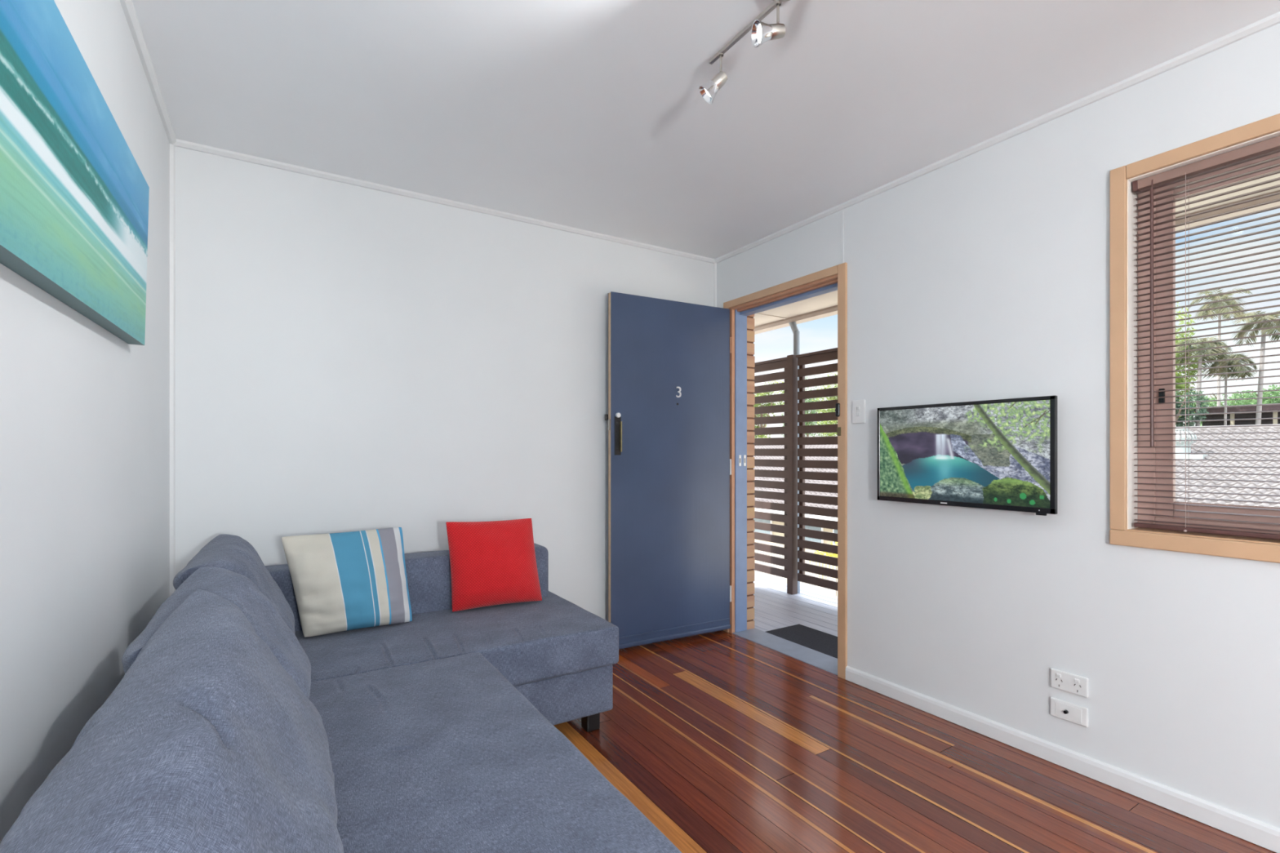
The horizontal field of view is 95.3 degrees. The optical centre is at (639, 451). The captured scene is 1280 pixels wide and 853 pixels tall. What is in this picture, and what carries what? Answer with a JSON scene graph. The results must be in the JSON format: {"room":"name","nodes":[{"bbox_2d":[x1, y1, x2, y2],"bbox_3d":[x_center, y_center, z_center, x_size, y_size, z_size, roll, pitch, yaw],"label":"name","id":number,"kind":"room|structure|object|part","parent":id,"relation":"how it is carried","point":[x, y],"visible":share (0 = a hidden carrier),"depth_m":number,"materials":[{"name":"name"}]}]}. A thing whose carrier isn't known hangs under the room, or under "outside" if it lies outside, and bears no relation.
{"room":"living room","nodes":[
{"label":"living room","id":0,"kind":"room"},
{"bbox_2d":[0,0,169,843],"bbox_3d":[-0.536,-0.140,-0.108,0.300,2.820,5.983,0,0,-32],"label":"wall","id":1,"kind":"structure","parent":0,"point":[85,410],"depth_m":1.26,"materials":[{"name":"paint"}]},
{"bbox_2d":[0,0,149,345],"bbox_3d":[-1.075,-0.524,1.086,0.046,0.491,1.420,0,0,-32],"label":"canvas painting","id":2,"kind":"object","parent":1,"relation":"attached to","point":[74,195],"visible":1,"depth_m":1.04},
{"bbox_2d":[120,0,176,144],"bbox_3d":[-0.399,-1.239,-0.023,0.022,0.022,5.583,0,0,-32],"label":"crown molding","id":3,"kind":"structure","parent":1,"relation":"attached to","point":[127,6],"depth_m":1.86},
{"bbox_2d":[169,143,175,595],"bbox_3d":[-1.874,-0.039,2.337,0.016,2.378,0.016,0,0,-32],"label":"trim","id":4,"kind":"structure","parent":1,"relation":"attached to","point":[172,148],"depth_m":2.33,"materials":[{"name":"white paint"}]},
{"bbox_2d":[175,146,713,621],"bbox_3d":[-0.706,-0.140,3.193,2.904,2.820,0.200,0,0,-32],"label":"wall","id":5,"kind":"structure","parent":0,"point":[349,357],"depth_m":2.76,"materials":[{"name":"paint"}]},
{"bbox_2d":[173,138,715,263],"bbox_3d":[-0.690,-1.239,3.072,2.804,0.022,0.022,0,0,-32],"label":"crown molding","id":6,"kind":"structure","parent":5,"relation":"attached to","point":[180,143],"depth_m":2.81,"materials":[{"name":"white wood"}]},
{"bbox_2d":[132,0,1279,258],"bbox_3d":[0.705,-1.400,0.665,3.224,0.300,5.983,0,0,-32],"label":"ceiling","id":7,"kind":"structure","parent":0,"point":[589,115],"depth_m":2.01,"materials":[{"name":"paint"}]},
{"bbox_2d":[698,0,789,104],"bbox_3d":[0.366,-1.145,1.526,0.132,0.211,0.602,0,0,-32],"label":"track light","id":8,"kind":"object","parent":7,"relation":"attached to","point":[762,33],"visible":1,"depth_m":1.58,"materials":[{"name":"silver metal"}]},
{"bbox_3d":[0.202,-1.072,1.742,0.061,0.061,0.061,0,0,-32],"label":"lamp shade","id":9,"kind":"part","parent":8,"relation":"part of","materials":[{"name":"silver metal"}]},
{"bbox_3d":[0.240,-1.159,1.735,0.016,0.060,0.016,0,0,-32],"label":"stem","id":10,"kind":"part","parent":8,"relation":"part of","materials":[{"name":"silver metal"}]},
{"bbox_3d":[0.321,-1.096,1.528,0.021,0.039,0.040,0,0,-14],"label":"bulb","id":11,"kind":"part","parent":8,"relation":"part of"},
{"bbox_3d":[0.317,-1.091,1.532,0.055,0.059,0.058,0,0,-32],"label":"lamp shade","id":12,"kind":"part","parent":8,"relation":"part of","materials":[{"name":"silver metal"}]},
{"bbox_3d":[0.364,-1.159,1.537,0.016,0.060,0.016,0,0,-32],"label":"stem","id":13,"kind":"part","parent":8,"relation":"part of","materials":[{"name":"silver metal"}]},
{"bbox_2d":[746,314,755,630],"bbox_3d":[1.296,0.050,2.811,0.082,2.400,5.800,0,0,-32],"label":"brick wall","id":14,"kind":"structure","parent":0,"point":[750,320],"depth_m":3.75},
{"bbox_2d":[753,173,1279,326],"bbox_3d":[1.616,-1.357,3.364,1.218,0.427,10.000,0,0,-32],"label":"eaves","id":15,"kind":"object","parent":14,"relation":"attached to","point":[828,300],"visible":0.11,"depth_m":4.27,"materials":[{"name":"beige paint"}]},
{"bbox_2d":[753,190,1279,334],"bbox_3d":[2.181,-1.191,3.717,0.135,0.158,10.000,0,0,-32],"label":"gutter","id":16,"kind":"object","parent":15,"relation":"attached to","point":[830,311],"depth_m":2.84,"materials":[{"name":"white metal"}]},
{"bbox_2d":[788,321,799,593],"bbox_3d":[1.317,0.019,4.965,0.059,2.321,0.238,0,0,3],"label":"downpipe","id":17,"kind":"object","parent":16,"relation":"attached to","point":[793,325],"visible":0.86,"depth_m":4.85,"materials":[{"name":"grey metal"}]},
{"bbox_2d":[554,630,1275,852],"bbox_3d":[0.730,1.210,0.691,2.970,0.120,5.800,0,0,-32],"label":"floor","id":18,"kind":"structure","parent":0,"point":[726,742],"depth_m":2.09,"materials":[{"name":"brown wood"}]},
{"bbox_2d":[265,542,681,852],"bbox_3d":[-0.360,0.807,1.440,1.457,0.684,2.865,0,0,-32],"label":"sofa","id":19,"kind":"object","parent":18,"relation":"on","point":[443,737],"visible":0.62,"depth_m":1.48,"materials":[{"name":"grey fabric"}]},
{"bbox_2d":[0,589,343,852],"bbox_3d":[-0.649,0.499,0.886,0.356,0.385,1.045,0,0,-32],"label":"cushion","id":20,"kind":"object","parent":19,"relation":"on","point":[206,743],"visible":1,"depth_m":0.76,"materials":[{"name":"grey fabric"}]},
{"bbox_2d":[121,566,311,699],"bbox_3d":[-0.973,0.502,1.385,0.340,0.383,0.528,0,0,-32],"label":"cushion","id":21,"kind":"object","parent":19,"relation":"on","point":[264,618],"visible":0.33,"depth_m":1.41,"materials":[{"name":"grey fabric"}]},
{"bbox_2d":[173,533,294,633],"bbox_3d":[-1.330,0.501,1.943,0.324,0.390,0.589,0,0,-32],"label":"cushion","id":22,"kind":"object","parent":19,"relation":"on","point":[232,553],"visible":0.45,"depth_m":1.90,"materials":[{"name":"grey fabric"}]},
{"bbox_2d":[281,527,412,637],"bbox_3d":[-1.145,0.509,2.297,0.452,0.374,0.214,0,0,-32],"label":"cushion","id":23,"kind":"object","parent":19,"relation":"on","point":[342,581],"visible":1,"depth_m":2.24,"materials":[{"name":"fabric"}]},
{"bbox_3d":[-1.054,0.662,2.575,1.335,0.395,0.195,0,0,-32],"label":"chaise backrest","id":24,"kind":"part","parent":19,"relation":"part of","materials":[{"name":"grey fabric"}]},
{"bbox_3d":[-0.906,0.782,2.320,1.453,0.166,0.793,0,0,-32],"label":"chaise lid","id":25,"kind":"part","parent":19,"relation":"part of","materials":[{"name":"grey fabric"}]},
{"bbox_2d":[445,518,542,611],"bbox_3d":[-0.655,0.504,2.642,0.419,0.384,0.181,0,0,-32],"label":"cushion","id":26,"kind":"object","parent":19,"relation":"on","point":[493,562],"visible":1,"depth_m":2.58,"materials":[{"name":"red fabric"}]},
{"bbox_2d":[309,652,681,852],"bbox_3d":[-0.386,0.775,1.058,0.760,0.179,1.885,0,0,-32],"label":"seat cushion","id":27,"kind":"object","parent":19,"relation":"on","point":[444,754],"depth_m":1.26,"materials":[{"name":"grey fabric"}]},
{"bbox_2d":[716,22,1279,828],"bbox_3d":[2.066,-0.140,1.396,0.100,2.820,5.783,0,0,-32],"label":"wall","id":28,"kind":"structure","parent":0,"point":[983,275],"depth_m":2.20,"materials":[{"name":"paint"}]},
{"bbox_2d":[713,262,716,306],"bbox_3d":[0.492,-0.039,3.814,0.014,2.378,0.014,0,0,-32],"label":"trim","id":29,"kind":"structure","parent":28,"relation":"attached to","point":[715,264],"depth_m":3.81,"materials":[{"name":"white wood"}]},
{"bbox_2d":[723,262,847,679],"bbox_3d":[0.869,0.120,3.385,0.208,2.140,0.945,0,0,-32],"label":"door frame","id":30,"kind":"structure","parent":28,"relation":"attached to","point":[833,278],"depth_m":3.46,"materials":[{"name":"brown wood"}]},
{"bbox_2d":[604,291,731,648],"bbox_3d":[0.185,0.113,3.509,0.858,2.019,0.117,0,0,-29],"label":"door","id":31,"kind":"structure","parent":30,"relation":"attached to","point":[669,462],"depth_m":3.46,"materials":[{"name":"blue wood"}]},
{"bbox_3d":[-0.125,-0.086,3.295,0.040,0.217,0.004,0,0,-29],"label":"handle plate","id":32,"kind":"part","parent":31,"relation":"part of","materials":[{"name":"metal"}]},
{"bbox_3d":[-0.108,-0.082,3.292,0.008,0.173,0.022,0,0,-29],"label":"handle","id":33,"kind":"part","parent":31,"relation":"part of","materials":[{"name":"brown metal"}]},
{"bbox_3d":[0.635,0.060,3.699,0.018,0.070,0.004,0,0,-32],"label":"strike plate","id":34,"kind":"part","parent":30,"relation":"part of","materials":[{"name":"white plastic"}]},
{"bbox_3d":[0.669,0.060,3.720,0.018,0.070,0.004,0,0,-32],"label":"strike plate","id":35,"kind":"part","parent":30,"relation":"part of","materials":[{"name":"silver metal"}]},
{"bbox_3d":[0.776,-0.928,3.356,0.016,0.044,0.896,0,0,-32],"label":"architrave","id":36,"kind":"part","parent":30,"relation":"part of","materials":[{"name":"brown wood"}]},
{"bbox_3d":[0.883,1.168,3.377,0.192,0.044,0.867,0,0,-32],"label":"sill","id":37,"kind":"part","parent":30,"relation":"part of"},
{"bbox_3d":[1.026,0.100,2.955,0.016,2.100,0.049,0,0,-32],"label":"architrave","id":38,"kind":"part","parent":30,"relation":"part of","materials":[{"name":"brown wood"}]},
{"bbox_2d":[835,403,839,417],"bbox_3d":[1.017,-0.210,2.981,0.044,0.070,0.038,0,0,-32],"label":"lock","id":39,"kind":"object","parent":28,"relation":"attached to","point":[837,405],"visible":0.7,"depth_m":2.96,"materials":[{"name":"black metal"}]},
{"bbox_2d":[840,208,844,263],"bbox_3d":[1.029,-1.089,2.963,0.002,0.278,0.016,0,0,-32],"label":"trim","id":40,"kind":"structure","parent":28,"relation":"attached to","point":[842,210],"depth_m":2.96,"materials":[{"name":"paint"}]},
{"bbox_2d":[852,399,865,423],"bbox_3d":[1.077,-0.195,2.875,0.013,0.115,0.074,0,0,-32],"label":"light switch","id":41,"kind":"object","parent":28,"relation":"attached to","point":[858,406],"visible":1,"depth_m":2.87,"materials":[{"name":"white plastic"}]},
{"bbox_2d":[877,395,1057,515],"bbox_3d":[1.326,0.018,2.420,0.074,0.435,0.732,0,0,-32],"label":"television","id":42,"kind":"object","parent":28,"relation":"attached to","point":[999,454],"visible":1,"depth_m":2.34,"materials":[{"name":"black plastic"}]},
{"bbox_2d":[715,11,1279,263],"bbox_3d":[1.962,-1.239,1.449,0.022,0.022,5.583,0,0,-32],"label":"crown molding","id":43,"kind":"structure","parent":28,"relation":"attached to","point":[1271,20],"depth_m":2.15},
{"bbox_2d":[845,666,1279,852],"bbox_3d":[2.240,1.115,1.008,0.016,0.066,4.540,0,0,-32],"label":"baseboard","id":44,"kind":"structure","parent":28,"relation":"attached to","point":[1267,836],"depth_m":2.05,"materials":[{"name":"white wood"}]},
{"bbox_2d":[1050,668,1088,697],"bbox_3d":[1.552,0.839,2.110,0.017,0.069,0.117,0,0,-32],"label":"power outlet","id":45,"kind":"object","parent":28,"relation":"attached to","point":[1077,685],"visible":1,"depth_m":2.10,"materials":[{"name":"white plastic"}]},
{"bbox_2d":[1050,697,1088,727],"bbox_3d":[1.548,0.945,2.108,0.025,0.067,0.118,0,0,-32],"label":"plate","id":46,"kind":"object","parent":28,"relation":"attached to","point":[1060,708],"visible":1,"depth_m":2.10,"materials":[{"name":"white plastic"}]},
{"bbox_2d":[1109,113,1279,563],"bbox_3d":[2.105,-0.322,1.342,0.152,1.282,1.640,0,0,-32],"label":"window","id":47,"kind":"structure","parent":28,"relation":"in","point":[1122,202],"depth_m":1.96,"materials":[{"name":"glass"},{"name":"light timber"}]},
{"bbox_3d":[1.629,-0.348,1.985,0.018,1.230,0.045,0,0,-32],"label":"architrave","id":48,"kind":"part","parent":47,"relation":"part of","materials":[{"name":"brown wood"}]},
{"bbox_3d":[2.050,0.293,1.307,0.022,0.051,1.640,0,0,-32],"label":"sill","id":49,"kind":"part","parent":47,"relation":"part of","materials":[{"name":"brown wood"}]},
{"bbox_3d":[2.051,-0.940,1.308,0.018,0.046,1.549,0,0,-32],"label":"architrave","id":50,"kind":"part","parent":47,"relation":"part of","materials":[{"name":"brown wood"}]},
{"bbox_2d":[1132,135,1279,539],"bbox_3d":[2.080,-0.328,1.330,0.040,1.171,1.532,0,0,-32],"label":"blind","id":51,"kind":"object","parent":47,"relation":"attached to","point":[1270,146],"visible":1,"depth_m":1.82,"materials":[{"name":"brown wood"}]},
{"bbox_3d":[1.751,-0.315,1.866,0.032,1.146,0.009,0,0,-32],"label":"ladder cord","id":52,"kind":"part","parent":51,"relation":"part of","materials":[{"name":"brown fabric"}]},
{"bbox_3d":[2.085,0.249,1.331,0.029,0.014,1.528,0,0,-32],"label":"rail","id":53,"kind":"part","parent":51,"relation":"part of","materials":[{"name":"brown wood"}]},
{"bbox_3d":[1.956,-0.325,1.664,0.023,1.146,0.754,0,0,-32],"label":"sash","id":54,"kind":"part","parent":47,"relation":"part of","materials":[{"name":"brown metal"}]},
{"bbox_3d":[0.822,1.278,4.755,1.173,0.144,4.800,0,0,-32],"label":"frame","id":55,"kind":"object","parent":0,"visible":0},
{"bbox_2d":[753,575,837,636],"bbox_3d":[0.827,1.194,4.758,1.304,0.023,4.800,0,0,-32],"label":"deck","id":56,"kind":"object","parent":55,"relation":"on","point":[775,608],"visible":0.06,"depth_m":4.38,"materials":[{"name":"grey wood"}]},
{"bbox_2d":[753,356,786,577],"bbox_3d":[0.914,0.197,5.416,0.062,1.966,1.285,0,0,-32],"label":"slatted screen","id":57,"kind":"object","parent":56,"relation":"on","point":[779,363],"visible":0.24,"depth_m":5.03,"materials":[{"name":"brown wood"}]},
{"bbox_3d":[0.909,-0.776,5.413,0.050,0.020,1.285,0,0,-32],"label":"rail","id":58,"kind":"part","parent":57,"relation":"part of","materials":[{"name":"brown wood"}]},
{"bbox_2d":[786,354,797,595],"bbox_3d":[1.262,0.194,4.837,0.060,1.977,0.063,0,0,-32],"label":"post","id":59,"kind":"object","parent":56,"relation":"on","point":[792,361],"visible":0.92,"depth_m":4.81,"materials":[{"name":"brown wood"}]},
{"bbox_2d":[765,624,837,658],"bbox_3d":[1.157,1.176,3.510,0.333,0.012,0.832,0,0,-32],"label":"doormat","id":60,"kind":"object","parent":56,"relation":"on","point":[825,643],"visible":0.26,"depth_m":3.65,"materials":[{"name":"black rubber"}]},
{"bbox_2d":[795,347,837,591],"bbox_3d":[1.694,0.197,4.165,0.062,1.966,1.485,0,0,-32],"label":"slatted screen","id":61,"kind":"object","parent":56,"relation":"on","point":[830,354],"visible":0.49,"depth_m":4.62,"materials":[{"name":"brown wood"}]},
{"bbox_3d":[1.689,-0.776,4.161,0.050,0.020,1.485,0,0,-32],"label":"rail","id":62,"kind":"part","parent":61,"relation":"part of","materials":[{"name":"brown wood"}]},
{"label":"outside","id":63,"kind":"structure","parent":0,"visible":0},
{"bbox_2d":[760,561,833,595],"bbox_3d":[18.071,4.350,46.620,160.000,0.200,180.000,0,0,-32],"label":"ground","id":64,"kind":"structure","parent":63,"point":[761,562],"depth_m":19.48,"materials":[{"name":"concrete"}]},
{"bbox_2d":[753,380,784,438],"bbox_3d":[9.862,-1.074,50.925,5.478,10.647,5.196,0,0,-32],"label":"tree","id":65,"kind":"object","parent":64,"relation":"on","point":[776,382],"visible":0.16,"depth_m":50.22,"materials":[{"name":"green plant"}]},
{"bbox_2d":[754,549,837,596],"bbox_3d":[3.327,3.540,17.402,0.060,1.420,14.014,0,0,-32],"label":"fence","id":66,"kind":"object","parent":64,"relation":"on","point":[815,588],"visible":0.02,"depth_m":15.57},
{"bbox_2d":[775,375,834,436],"bbox_3d":[19.861,-2.486,66.998,7.832,13.472,8.898,0,0,-32],"label":"tree","id":67,"kind":"object","parent":64,"relation":"on","point":[809,400],"visible":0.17,"depth_m":66.88,"materials":[{"name":"green plant"}]},
{"bbox_2d":[809,542,837,596],"bbox_3d":[5.702,3.409,16.961,1.676,1.681,1.462,0,0,-32],"label":"shrub","id":68,"kind":"object","parent":64,"relation":"on","point":[834,555],"visible":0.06,"depth_m":17.00,"materials":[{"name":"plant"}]},
{"bbox_2d":[812,371,837,436],"bbox_3d":[19.037,-1.667,53.135,6.641,11.833,6.718,0,0,-32],"label":"tree","id":69,"kind":"object","parent":64,"relation":"on","point":[834,397],"visible":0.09,"depth_m":52.98,"materials":[{"name":"green plant"}]},
{"bbox_2d":[753,423,1279,564],"bbox_3d":[11.698,1.695,25.560,15.100,5.110,37.000,0,0,-32],"label":"house","id":70,"kind":"structure","parent":64,"relation":"on","point":[1256,428],"depth_m":17.11,"materials":[{"name":"concrete"}]},
{"bbox_3d":[4.681,2.840,23.561,0.015,0.880,1.619,0,0,-32],"label":"pane","id":71,"kind":"part","parent":70,"relation":"part of","materials":[{"name":"glass"}]},
{"bbox_3d":[6.206,2.865,21.114,0.015,0.830,0.891,0,0,-32],"label":"pane","id":72,"kind":"part","parent":70,"relation":"part of","materials":[{"name":"glass"}]},
{"bbox_2d":[1175,428,1208,461],"bbox_3d":[16.669,-0.189,17.871,0.800,1.000,1.070,0,0,-32],"label":"ventilator","id":73,"kind":"object","parent":70,"relation":"on","point":[1178,450],"visible":0.56,"depth_m":17.70,"materials":[{"name":"white metal"}]},
{"bbox_2d":[1175,299,1205,417],"bbox_3d":[22.912,-1.232,25.936,3.098,10.965,4.222,0,0,41],"label":"tree","id":74,"kind":"object","parent":64,"relation":"on","point":[1180,386],"visible":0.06,"depth_m":24.84,"materials":[{"name":"green plant"}]},
{"bbox_2d":[1175,389,1209,426],"bbox_3d":[21.578,0.593,23.932,2.679,7.313,2.404,0,0,18],"label":"tree","id":75,"kind":"object","parent":64,"relation":"on","point":[1202,411],"visible":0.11,"depth_m":23.53,"materials":[{"name":"green plant"}]},
{"bbox_2d":[1175,335,1232,426],"bbox_3d":[22.692,-0.198,23.603,2.115,8.904,2.004,0,0,-32],"label":"palm tree","id":76,"kind":"object","parent":64,"relation":"on","point":[1220,344],"visible":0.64,"depth_m":23.46,"materials":[{"name":"green plant"}]},
{"bbox_2d":[1188,287,1251,406],"bbox_3d":[30.304,-2.080,30.556,2.384,12.661,2.199,0,0,21],"label":"palm tree","id":77,"kind":"object","parent":64,"relation":"on","point":[1222,296],"visible":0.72,"depth_m":30.44,"materials":[{"name":"green plant"}]},
{"bbox_2d":[1195,353,1258,425],"bbox_3d":[24.287,0.039,24.208,1.960,8.424,1.935,0,0,42],"label":"palm tree","id":78,"kind":"object","parent":64,"relation":"on","point":[1231,362],"visible":0.59,"depth_m":24.03,"materials":[{"name":"green plant"}]},
{"bbox_2d":[1189,392,1272,426],"bbox_3d":[45.019,-0.141,44.147,5.875,8.782,5.698,0,0,14],"label":"tree","id":79,"kind":"object","parent":64,"relation":"on","point":[1211,403],"visible":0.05,"depth_m":43.93,"materials":[{"name":"green plant"}]},
{"bbox_2d":[1187,403,1279,426],"bbox_3d":[27.623,1.085,25.439,5.200,6.330,4.595,0,0,-32],"label":"house","id":80,"kind":"structure","parent":64,"relation":"on","point":[1271,407],"depth_m":25.02,"materials":[{"name":"brown wood"}]},
{"bbox_3d":[25.240,-1.016,24.840,0.120,1.327,0.110,0,0,-32],"label":"verandah post","id":81,"kind":"part","parent":80,"relation":"part of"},
{"bbox_3d":[25.904,-1.016,23.774,0.120,1.327,0.110,0,0,-32],"label":"verandah post","id":82,"kind":"part","parent":80,"relation":"part of","materials":[{"name":"beige wood"}]},
{"bbox_2d":[1226,384,1279,405],"bbox_3d":[42.015,-0.100,37.712,5.354,8.700,4.846,0,0,13],"label":"tree","id":83,"kind":"object","parent":64,"relation":"on","point":[1264,401],"visible":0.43,"depth_m":38.31,"materials":[{"name":"green plant"}]},
{"bbox_2d":[1231,310,1279,424],"bbox_3d":[25.378,-0.720,23.588,2.198,9.952,2.106,0,0,-32],"label":"palm tree","id":84,"kind":"object","parent":64,"relation":"on","point":[1260,394],"visible":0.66,"depth_m":23.67,"materials":[{"name":"green plant"}]}
]}

